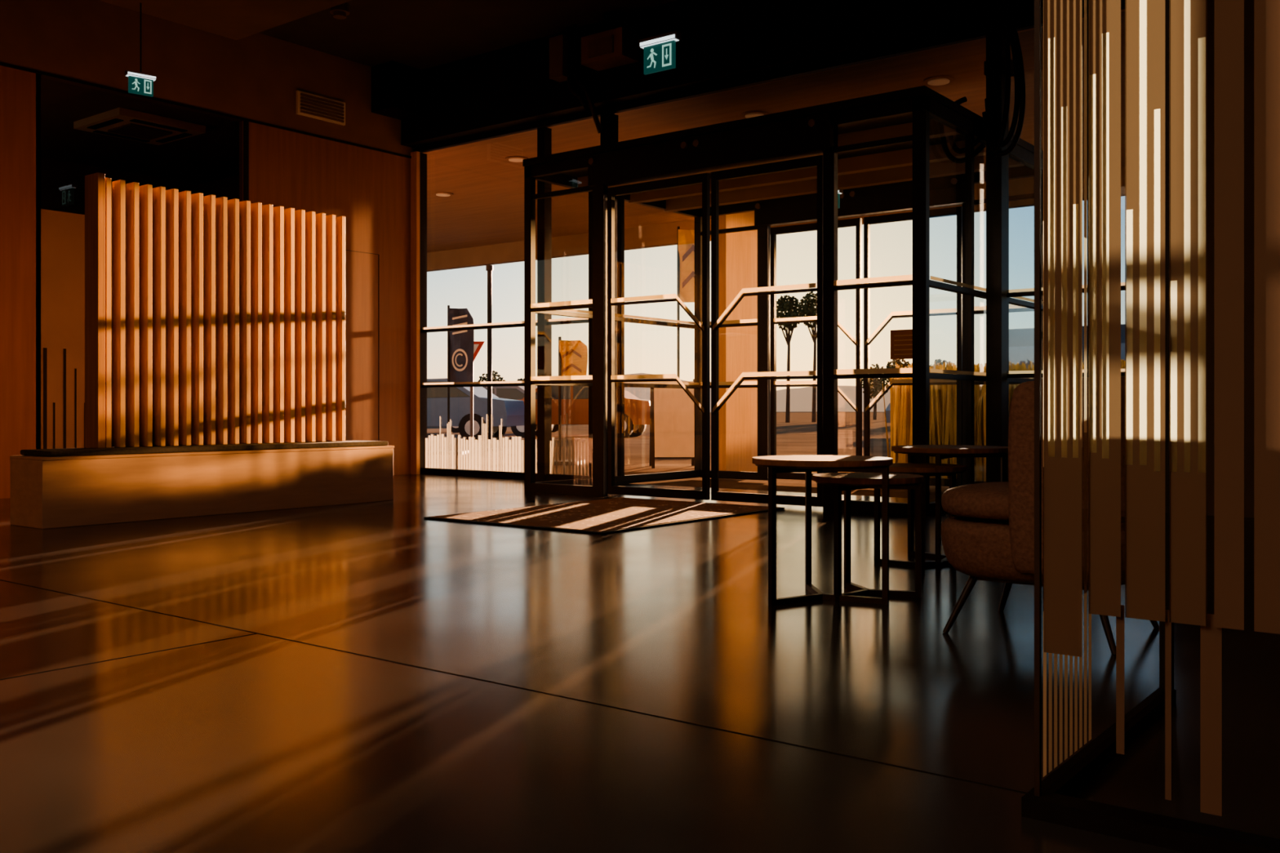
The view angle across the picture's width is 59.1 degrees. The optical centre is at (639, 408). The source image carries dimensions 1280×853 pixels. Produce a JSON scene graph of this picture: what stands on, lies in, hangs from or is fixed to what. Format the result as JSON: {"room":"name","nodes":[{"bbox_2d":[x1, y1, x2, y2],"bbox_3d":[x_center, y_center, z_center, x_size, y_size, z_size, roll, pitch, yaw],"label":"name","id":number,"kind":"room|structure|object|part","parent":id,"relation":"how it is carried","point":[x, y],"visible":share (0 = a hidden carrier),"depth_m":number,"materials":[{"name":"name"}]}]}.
{"room":"lobby","nodes":[
{"label":"lobby","id":0,"kind":"room"},
{"bbox_2d":[0,0,413,498],"bbox_3d":[-7.056,-1.500,7.150,0.135,4.500,14.720,0,0,38],"label":"wall","id":1,"kind":"structure","parent":0,"point":[358,171],"depth_m":10.49,"materials":[{"name":"brown wood"}]},
{"bbox_2d":[296,90,345,125],"bbox_3d":[-3.341,-3.150,11.850,0.045,0.240,0.600,0,0,38],"label":"air vent","id":2,"kind":"object","parent":1,"relation":"in","point":[308,104],"visible":1,"depth_m":11.82,"materials":[{"name":"white plastic"}]},
{"bbox_2d":[98,0,351,39],"bbox_3d":[-2.236,-3.510,1.571,12.460,0.480,11.760,0,0,38],"label":"ceiling","id":3,"kind":"structure","parent":0,"point":[236,20],"depth_m":9.31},
{"bbox_2d":[124,2,156,97],"bbox_3d":[-4.027,-2.901,9.109,0.234,0.738,0.063,0,0,-40],"label":"exit sign","id":4,"kind":"object","parent":3,"relation":"hanging from","point":[139,82],"visible":1,"depth_m":9.10,"materials":[{"name":"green plastic"}]},
{"bbox_2d":[329,2,349,19],"bbox_3d":[-2.787,-3.690,10.476,0.178,0.120,0.178,0,0,38],"label":"smoke detector","id":5,"kind":"object","parent":3,"relation":"attached to","point":[340,11],"visible":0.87,"depth_m":10.43,"materials":[{"name":"grey plastic"}]},
{"bbox_2d":[566,24,602,133],"bbox_3d":[-0.555,-3.219,11.018,0.366,1.062,0.168,0,0,10],"label":"conduit pipe","id":6,"kind":"object","parent":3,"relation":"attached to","point":[575,47],"visible":1,"depth_m":11.03,"materials":[{"name":"black metal"}]},
{"bbox_2d":[581,10,639,71],"bbox_3d":[-0.290,-3.510,10.687,0.500,0.480,0.280,0,0,38],"label":"projector","id":7,"kind":"object","parent":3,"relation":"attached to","point":[614,46],"visible":1,"depth_m":10.60,"materials":[{"name":"paint"}]},
{"bbox_2d":[638,0,680,75],"bbox_3d":[0.150,-3.177,8.718,0.364,1.146,0.063,0,0,38],"label":"exit sign","id":8,"kind":"object","parent":3,"relation":"hanging from","point":[659,51],"visible":1,"depth_m":8.70,"materials":[{"name":"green plastic"}]},
{"bbox_2d":[940,0,1025,163],"bbox_3d":[2.596,-2.816,8.578,0.657,1.869,0.080,0,0,38],"label":"cable bundle","id":9,"kind":"object","parent":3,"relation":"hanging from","point":[1011,36],"visible":0.84,"depth_m":8.44,"materials":[{"name":"black rubber"}]},
{"bbox_2d":[259,0,678,69],"bbox_3d":[-3.062,-3.825,4.137,17.100,0.150,14.820,0,0,38],"label":"ceiling","id":10,"kind":"structure","parent":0,"point":[420,34],"depth_m":11.09,"materials":[{"name":"paint"}]},
{"bbox_2d":[0,474,1279,852],"bbox_3d":[-3.062,0.810,4.137,17.100,0.121,14.820,0,0,38],"label":"floor","id":11,"kind":"structure","parent":0,"point":[378,677],"depth_m":3.00,"materials":[{"name":"concrete"}]},
{"bbox_2d":[9,445,394,528],"bbox_3d":[-3.028,0.527,8.229,0.450,0.445,2.785,0,0,38],"label":"bench","id":12,"kind":"object","parent":11,"relation":"on","point":[46,492],"visible":0.88,"depth_m":7.77,"materials":[{"name":"brown wood"}]},
{"bbox_2d":[20,440,388,457],"bbox_3d":[-3.022,0.286,8.228,0.410,0.036,2.690,0,0,38],"label":"bench cushion","id":13,"kind":"object","parent":12,"relation":"on","point":[217,447],"depth_m":7.83,"materials":[{"name":"brown leather"}]},
{"bbox_2d":[84,172,345,448],"bbox_3d":[-3.053,-0.652,8.378,0.180,1.836,2.050,0,0,38],"label":"slatted screen","id":14,"kind":"object","parent":12,"relation":"on","point":[210,320],"visible":1,"depth_m":8.21,"materials":[{"name":"brown wood"}]},
{"bbox_2d":[423,497,784,534],"bbox_3d":[-0.194,0.743,8.025,1.560,0.013,2.140,0,0,38],"label":"doormat","id":15,"kind":"object","parent":11,"relation":"on","point":[605,516],"visible":1,"depth_m":7.74,"materials":[{"name":"brown carpet"}]},
{"bbox_2d":[522,85,1043,516],"bbox_3d":[1.284,-0.740,10.034,3.810,2.980,2.835,0,0,38],"label":"entrance vestibule","id":16,"kind":"object","parent":11,"relation":"on","point":[885,152],"visible":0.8,"depth_m":9.55,"materials":[{"name":"black metal"}]},
{"bbox_2d":[607,173,710,500],"bbox_3d":[0.137,-0.570,9.291,1.020,2.600,0.054,0,0,38],"label":"door","id":17,"kind":"structure","parent":16,"relation":"attached to","point":[704,179],"depth_m":9.24,"materials":[{"name":"black metal"}]},
{"bbox_2d":[711,155,822,506],"bbox_3d":[0.965,-0.570,8.653,0.990,2.600,0.054,0,0,38],"label":"door","id":18,"kind":"structure","parent":16,"relation":"attached to","point":[815,161],"depth_m":8.68,"materials":[{"name":"black metal"}]},
{"bbox_2d":[770,217,862,480],"bbox_3d":[1.766,-0.570,11.406,1.020,2.600,0.054,0,0,38],"label":"door","id":19,"kind":"structure","parent":16,"relation":"attached to","point":[857,222],"depth_m":11.48,"materials":[{"name":"black metal"}]},
{"bbox_2d":[837,188,843,208],"bbox_3d":[1.702,-1.977,10.110,0.228,0.386,0.063,0,0,38],"label":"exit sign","id":20,"kind":"object","parent":16,"relation":"attached to","point":[840,191],"visible":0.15,"depth_m":10.05,"materials":[{"name":"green plastic"}]},
{"bbox_2d":[863,206,962,486],"bbox_3d":[2.594,-0.570,10.769,0.990,2.600,0.054,0,0,38],"label":"door","id":21,"kind":"structure","parent":16,"relation":"attached to","point":[957,211],"depth_m":10.77,"materials":[{"name":"black metal"}]},
{"bbox_2d":[890,328,912,359],"bbox_3d":[2.555,-0.610,10.759,0.360,0.280,0.010,0,0,38],"label":"notice sheet","id":22,"kind":"object","parent":21,"relation":"attached to","point":[901,340],"visible":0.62,"depth_m":10.79,"materials":[{"name":"brown wood"}]},
{"bbox_2d":[751,454,893,606],"bbox_3d":[0.713,0.472,4.429,0.544,0.555,0.544,0,0,38],"label":"side table","id":23,"kind":"object","parent":11,"relation":"on","point":[807,464],"visible":1,"depth_m":4.31,"materials":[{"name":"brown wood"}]},
{"bbox_2d":[813,472,923,601],"bbox_3d":[0.914,0.510,4.534,0.436,0.480,0.436,0,0,38],"label":"side table","id":24,"kind":"object","parent":11,"relation":"on","point":[846,482],"visible":0.98,"depth_m":4.47,"materials":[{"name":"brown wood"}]},
{"bbox_2d":[874,462,966,573],"bbox_3d":[1.308,0.510,5.329,0.450,0.480,0.450,0,0,38],"label":"side table","id":25,"kind":"object","parent":11,"relation":"on","point":[924,469],"visible":0.59,"depth_m":5.30,"materials":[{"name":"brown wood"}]},
{"bbox_2d":[891,444,1008,568],"bbox_3d":[1.527,0.470,5.551,0.570,0.560,0.570,0,0,38],"label":"side table","id":26,"kind":"object","parent":11,"relation":"on","point":[940,452],"visible":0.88,"depth_m":5.41,"materials":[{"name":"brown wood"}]},
{"bbox_2d":[984,17,1013,482],"bbox_3d":[2.756,-1.110,8.644,0.180,3.720,0.180,0,0,38],"label":"steel column","id":27,"kind":"structure","parent":11,"relation":"on","point":[994,64],"depth_m":8.62,"materials":[{"name":"black metal"}]},
{"bbox_2d":[941,376,1159,654],"bbox_3d":[1.395,0.328,3.797,0.690,0.853,0.703,0,0,38],"label":"armchair","id":28,"kind":"object","parent":11,"relation":"on","point":[990,536],"visible":0.39,"depth_m":3.57,"materials":[{"name":"fabric"}]},
{"bbox_2d":[941,481,1126,523],"bbox_3d":[1.389,0.312,3.803,0.680,0.105,0.660,0,0,38],"label":"seat cushion","id":29,"kind":"object","parent":28,"relation":"on","point":[997,502],"depth_m":3.62,"materials":[{"name":"fabric"}]},
{"bbox_3d":[1.513,0.225,3.707,0.397,0.650,0.710,0,0,38],"label":"backrest","id":30,"kind":"part","parent":28,"relation":"part of","materials":[{"name":"fabric"}]},
{"bbox_2d":[1021,0,1279,852],"bbox_3d":[1.930,-1.255,1.777,2.310,4.010,1.030,0,0,38],"label":"slatted partition","id":31,"kind":"structure","parent":11,"relation":"on","point":[1166,39],"depth_m":1.97,"materials":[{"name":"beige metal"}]},
{"bbox_2d":[371,0,1126,152],"bbox_3d":[2.608,-3.330,8.632,13.400,0.840,0.820,0,0,38],"label":"ceiling beam","id":32,"kind":"structure","parent":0,"point":[723,45],"depth_m":10.36,"materials":[{"name":"black paint"}]},
{"bbox_2d":[410,151,419,474],"bbox_3d":[-2.554,-1.080,12.828,0.100,3.660,0.050,0,0,38],"label":"trim","id":33,"kind":"structure","parent":32,"relation":"attached to","point":[415,160],"depth_m":12.80,"materials":[{"name":"brown wood"}]},
{"bbox_2d":[419,112,617,480],"bbox_3d":[-1.388,-1.080,12.043,2.875,3.660,0.110,0,0,38],"label":"window","id":34,"kind":"structure","parent":32,"relation":"in","point":[608,122],"depth_m":11.73,"materials":[{"name":"black metal"}]},
{"bbox_2d":[549,34,573,82],"bbox_3d":[-0.776,-3.450,11.137,0.180,0.400,0.160,0,0,38],"label":"junction box","id":35,"kind":"object","parent":32,"relation":"attached to","point":[558,45],"visible":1,"depth_m":11.07,"materials":[{"name":"paint"}]},
{"bbox_2d":[1007,14,1126,481],"bbox_3d":[3.293,-1.080,8.439,1.280,3.660,0.110,0,0,38],"label":"window","id":36,"kind":"structure","parent":32,"relation":"in","point":[1028,291],"depth_m":8.66,"materials":[{"name":"black metal"}]},
{"bbox_2d":[1205,0,1253,517],"bbox_3d":[5.976,-1.110,6.448,5.400,3.720,0.170,0,0,38],"label":"wall","id":37,"kind":"structure","parent":0,"point":[1248,4],"depth_m":7.75,"materials":[{"name":"paint"}]},
{"label":"outside","id":38,"kind":"structure","parent":0,"visible":0},
{"bbox_2d":[426,411,949,499],"bbox_3d":[82.016,0.860,106.500,240.000,0.180,251.160,0,0,38],"label":"ground","id":39,"kind":"structure","parent":38,"point":[799,436],"depth_m":21.09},
{"bbox_2d":[427,305,474,454],"bbox_3d":[-3.160,-0.480,18.990,0.720,2.500,0.600,0,0,3],"label":"feather flag","id":40,"kind":"object","parent":39,"relation":"on","point":[460,343],"visible":0.91,"depth_m":18.97,"materials":[{"name":"black fabric"}]},
{"bbox_2d":[470,386,473,451],"bbox_3d":[-2.969,0.195,19.985,0.044,1.125,0.075,0,0,3],"label":"pole","id":41,"kind":"object","parent":39,"relation":"on","point":[471,388],"depth_m":19.97,"materials":[{"name":"grey metal"}]},
{"bbox_2d":[426,377,524,441],"bbox_3d":[-5.015,0.045,26.993,4.269,1.470,1.780,0,0,9],"label":"car","id":42,"kind":"object","parent":39,"relation":"on","point":[511,411],"visible":0.32,"depth_m":26.02,"materials":[{"name":"blue paint"}]},
{"bbox_2d":[473,341,484,360],"bbox_3d":[-2.839,-1.010,19.978,0.189,0.332,0.075,0,0,3],"label":"yield sign","id":43,"kind":"object","parent":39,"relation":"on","point":[477,345],"depth_m":19.95,"materials":[{"name":"red metal"}]},
{"bbox_2d":[485,265,493,448],"bbox_3d":[-2.930,-1.005,21.993,0.174,3.550,0.174,0,0,38],"label":"pole","id":44,"kind":"object","parent":39,"relation":"on","point":[489,268],"visible":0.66,"depth_m":21.95,"materials":[{"name":"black metal"}]},
{"bbox_2d":[477,370,505,386],"bbox_3d":[-10.489,-0.960,79.971,2.243,3.470,2.234,0,0,38],"label":"tree","id":45,"kind":"object","parent":39,"relation":"on","point":[482,379],"visible":0.23,"depth_m":79.71,"materials":[{"name":"green plant"}]},
{"bbox_2d":[450,386,562,432],"bbox_3d":[-4.315,0.045,35.992,4.269,1.470,1.780,0,0,15],"label":"car","id":46,"kind":"object","parent":39,"relation":"on","point":[515,393],"visible":0.16,"depth_m":35.08,"materials":[{"name":"silver paint"}]},
{"bbox_2d":[536,336,587,465],"bbox_3d":[-1.061,-0.105,15.489,0.680,1.750,0.600,0,0,9],"label":"feather flag","id":47,"kind":"object","parent":39,"relation":"on","point":[572,354],"visible":0.79,"depth_m":15.46,"materials":[{"name":"orange fabric"}]},
{"bbox_2d":[511,385,649,438],"bbox_3d":[-1.616,0.045,29.993,4.269,1.470,1.780,0,0,12],"label":"car","id":48,"kind":"object","parent":39,"relation":"on","point":[575,399],"visible":0.34,"depth_m":29.13,"materials":[{"name":"orange paint"}]},
{"bbox_2d":[649,378,694,468],"bbox_3d":[0.438,0.195,14.756,0.600,1.150,0.580,0,0,-3],"label":"sandwich board","id":49,"kind":"object","parent":39,"relation":"on","point":[672,411],"visible":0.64,"depth_m":14.59,"materials":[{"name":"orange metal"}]},
{"bbox_2d":[656,226,694,458],"bbox_3d":[0.688,-1.030,17.580,0.780,3.600,0.600,0,0,9],"label":"feather flag","id":50,"kind":"object","parent":39,"relation":"on","point":[685,237],"visible":0.62,"depth_m":17.58,"materials":[{"name":"orange fabric"}]},
{"bbox_2d":[535,373,890,412],"bbox_3d":[127.538,-3.919,198.391,480.000,11.337,50.000,0,0,38],"label":"hills","id":51,"kind":"structure","parent":39,"relation":"on","point":[801,398],"depth_m":256.17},
{"bbox_2d":[719,211,757,471],"bbox_3d":[1.141,-1.140,12.816,0.130,3.820,0.800,0,0,38],"label":"pillar","id":52,"kind":"structure","parent":39,"relation":"on","point":[738,251],"depth_m":12.65,"materials":[{"name":"brown wood"}]},
{"bbox_2d":[423,8,1126,271],"bbox_3d":[-9.062,-3.025,22.118,48.650,0.650,6.310,0,0,38],"label":"ceiling","id":53,"kind":"structure","parent":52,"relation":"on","point":[475,190],"depth_m":13.16,"materials":[{"name":"brown wood"}]},
{"bbox_2d":[776,294,803,422],"bbox_3d":[7.851,-2.625,59.987,1.705,6.794,1.726,0,0,38],"label":"tree","id":54,"kind":"object","parent":39,"relation":"on","point":[791,304],"visible":0.74,"depth_m":59.84,"materials":[{"name":"green plant"}]},
{"bbox_2d":[800,291,817,422],"bbox_3d":[9.542,-2.824,61.972,1.798,7.193,1.800,0,0,38],"label":"tree","id":55,"kind":"object","parent":39,"relation":"on","point":[808,308],"visible":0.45,"depth_m":61.87,"materials":[{"name":"green plant"}]},
{"bbox_2d":[862,363,890,419],"bbox_3d":[15.551,-1.095,74.985,2.077,3.739,2.034,0,0,38],"label":"tree","id":56,"kind":"object","parent":39,"relation":"on","point":[877,383],"visible":0.57,"depth_m":74.73,"materials":[{"name":"green plant"}]},
{"bbox_2d":[885,402,890,422],"bbox_3d":[9.281,0.045,31.987,4.269,1.470,1.780,0,0,-14],"label":"car","id":57,"kind":"object","parent":39,"relation":"on","point":[888,408],"visible":0.02,"depth_m":32.16,"materials":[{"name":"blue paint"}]},
{"bbox_2d":[885,359,911,382],"bbox_3d":[17.179,-1.332,74.986,1.850,4.212,1.860,0,0,38],"label":"tree","id":58,"kind":"object","parent":39,"relation":"on","point":[898,362],"visible":0.22,"depth_m":74.73,"materials":[{"name":"green plant"}]},
{"bbox_2d":[929,358,952,369],"bbox_3d":[18.573,-1.158,69.959,1.979,3.864,2.037,0,0,38],"label":"tree","id":59,"kind":"object","parent":39,"relation":"on","point":[937,361],"visible":0.07,"depth_m":69.83,"materials":[{"name":"green plant"}]},
{"bbox_2d":[882,359,1126,481],"bbox_3d":[6.017,0.150,9.501,8.210,1.240,1.200,0,0,38],"label":"tablecloth","id":60,"kind":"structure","parent":39,"relation":"on","point":[943,397],"depth_m":11.29,"materials":[{"name":"yellow fabric"}]},
{"bbox_2d":[1008,324,1126,369],"bbox_3d":[31.007,-1.840,61.412,21.000,5.220,11.000,0,0,38],"label":"building","id":61,"kind":"structure","parent":39,"relation":"on","point":[1021,341],"depth_m":63.01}
]}

